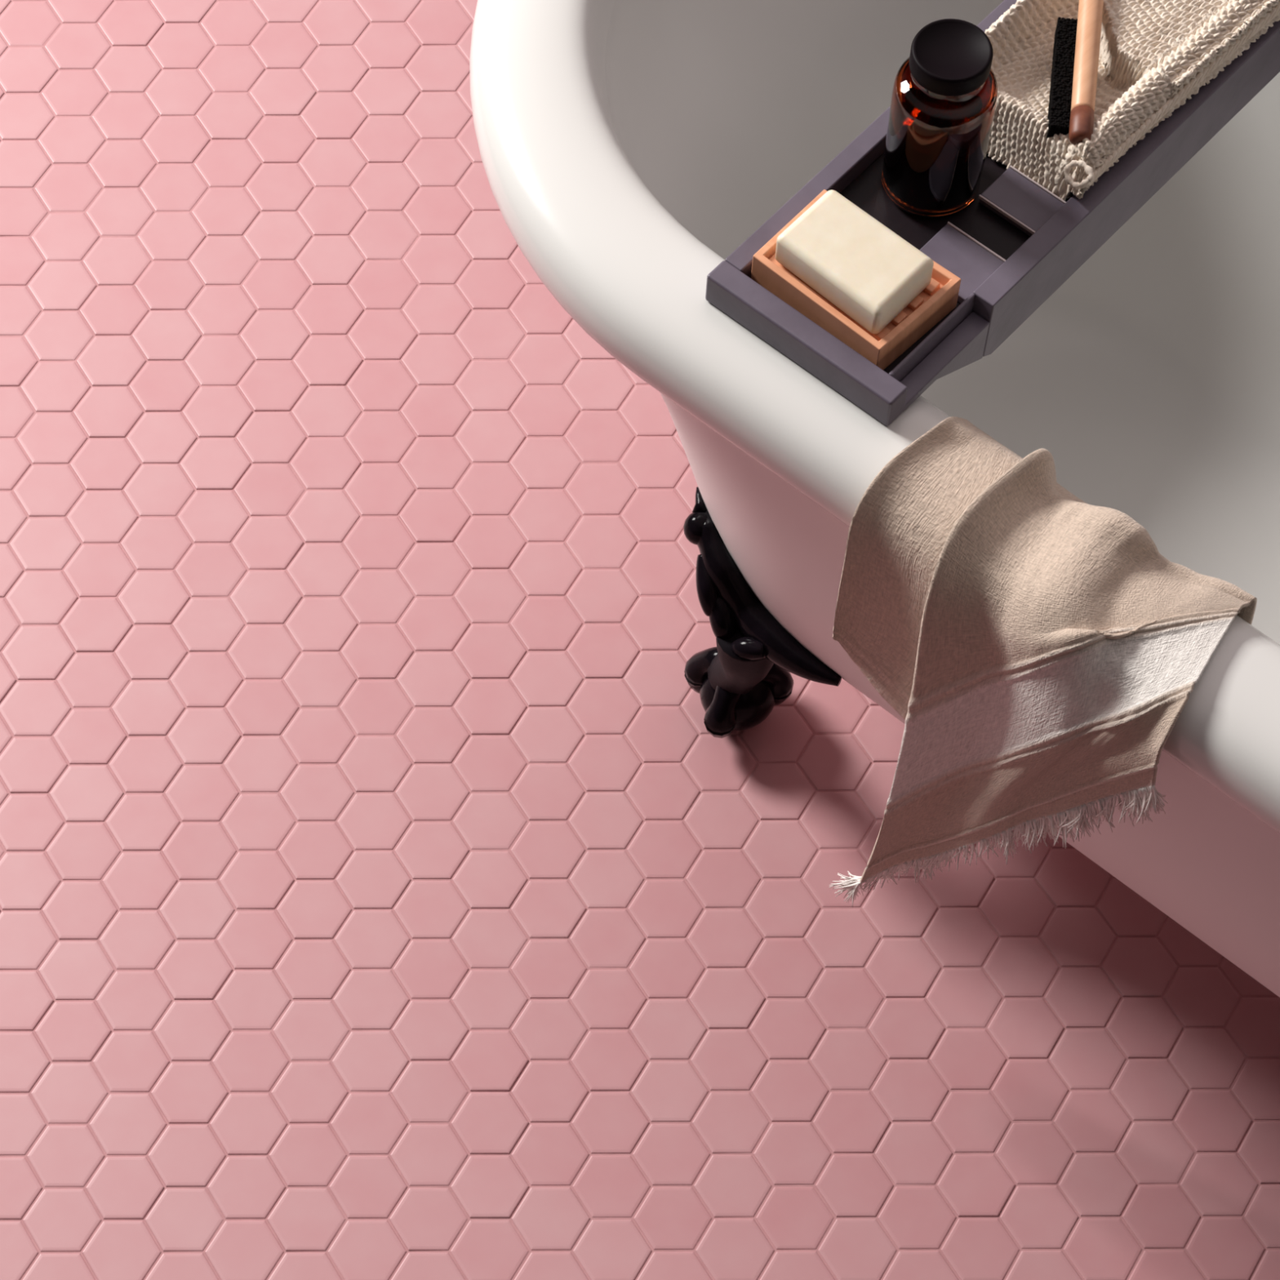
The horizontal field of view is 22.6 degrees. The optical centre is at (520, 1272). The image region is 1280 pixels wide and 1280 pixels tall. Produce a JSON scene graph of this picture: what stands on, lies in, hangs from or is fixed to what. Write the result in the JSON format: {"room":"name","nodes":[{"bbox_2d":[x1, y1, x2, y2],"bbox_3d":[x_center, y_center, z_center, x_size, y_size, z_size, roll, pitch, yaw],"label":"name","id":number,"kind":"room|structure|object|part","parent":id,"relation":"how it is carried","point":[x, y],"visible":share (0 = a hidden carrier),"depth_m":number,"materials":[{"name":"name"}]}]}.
{"room":"bathroom","nodes":[
{"label":"bathroom","id":0,"kind":"room"},
{"bbox_2d":[0,0,1279,1279],"bbox_3d":[0.190,-0.611,2.763,3.100,0.021,3.400,0,67,0],"label":"floor","id":1,"kind":"structure","parent":0,"point":[388,891],"depth_m":2.65,"materials":[{"name":"pink tile"}]},
{"bbox_2d":[469,0,1279,997],"bbox_3d":[0.651,-0.485,2.392,1.601,0.567,0.701,39,73,15],"label":"bathtub","id":2,"kind":"object","parent":1,"relation":"on","point":[628,148],"visible":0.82,"depth_m":2.41,"materials":[{"name":"white ceramic"}]},
{"bbox_3d":[0.159,-0.511,2.482,0.025,0.058,0.087,-34,71,-13],"label":"moulding","id":3,"kind":"part","parent":2,"relation":"part of","materials":[{"name":"black metal"}]},
{"bbox_3d":[0.175,-0.492,2.568,0.051,0.147,0.096,-6,67,-3],"label":"leg","id":4,"kind":"part","parent":2,"relation":"part of","materials":[{"name":"black metal"}]},
{"bbox_2d":[604,0,1279,644],"bbox_3d":[0.650,-0.505,2.345,1.412,0.386,0.496,39,73,15],"label":"basin","id":5,"kind":"object","parent":2,"relation":"in","point":[1149,378],"depth_m":2.56,"materials":[{"name":"white ceramic"}]},
{"bbox_2d":[705,0,1279,426],"bbox_3d":[0.383,-0.812,2.227,0.159,0.060,0.602,39,73,15],"label":"tray","id":6,"kind":"object","parent":2,"relation":"on","point":[1017,242],"visible":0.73,"depth_m":2.16,"materials":[{"name":"wood"}]},
{"bbox_3d":[0.189,-0.618,2.127,0.159,0.025,0.019,39,73,15],"label":"rail","id":7,"kind":"part","parent":6,"relation":"part of","materials":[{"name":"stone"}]},
{"bbox_2d":[751,189,960,369],"bbox_3d":[0.221,-0.659,2.132,0.116,0.028,0.081,39,73,15],"label":"soap dish","id":8,"kind":"object","parent":6,"relation":"on","point":[939,298],"visible":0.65,"depth_m":2.12,"materials":[{"name":"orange wood"}]},
{"bbox_2d":[775,190,933,333],"bbox_3d":[0.219,-0.667,2.110,0.092,0.027,0.062,39,73,15],"label":"soap bar","id":9,"kind":"object","parent":8,"relation":"in","point":[868,271],"visible":1,"depth_m":2.10,"materials":[{"name":"beige wax"}]},
{"bbox_3d":[0.329,-0.856,2.246,0.015,0.060,0.564,39,73,15],"label":"rail","id":10,"kind":"part","parent":6,"relation":"part of","materials":[{"name":"stone"}]},
{"bbox_3d":[0.382,-0.817,2.219,0.126,0.009,0.564,39,73,15],"label":"board","id":11,"kind":"part","parent":6,"relation":"part of","materials":[{"name":"purple wood"}]},
{"bbox_2d":[881,18,997,218],"bbox_3d":[0.279,-0.767,2.125,0.069,0.124,0.069,39,73,15],"label":"bottle","id":12,"kind":"object","parent":6,"relation":"on","point":[944,95],"visible":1,"depth_m":2.09,"materials":[{"name":"orange glass"}]},
{"bbox_3d":[0.434,-0.768,2.209,0.018,0.059,0.567,39,73,15],"label":"rail","id":13,"kind":"part","parent":6,"relation":"part of","materials":[{"name":"stone"}]},
{"bbox_2d":[984,0,1279,200],"bbox_3d":[0.419,-0.858,2.193,0.143,0.068,0.281,39,73,15],"label":"basket","id":14,"kind":"object","parent":6,"relation":"on","point":[1154,55],"visible":0.86,"depth_m":2.17,"materials":[{"name":"fabric"}]},
{"bbox_2d":[1046,0,1103,145],"bbox_3d":[0.377,-0.829,2.169,0.030,0.029,0.165,7,67,3],"label":"bath brush","id":15,"kind":"object","parent":14,"relation":"on","point":[1077,42],"visible":1,"depth_m":2.15,"materials":[{"name":"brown wood"}]},
{"bbox_3d":[0.385,-0.841,2.169,0.017,0.019,0.141,7,67,3],"label":"handle","id":16,"kind":"part","parent":15,"relation":"part of","materials":[{"name":"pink wood"}]},
{"bbox_2d":[829,416,1257,907],"bbox_3d":[0.356,-0.383,2.267,0.274,0.463,0.159,35,72,14],"label":"hand towel","id":17,"kind":"object","parent":2,"relation":"hanging from","point":[1039,654],"visible":0.99,"depth_m":2.10,"materials":[{"name":"fabric"}]}
]}

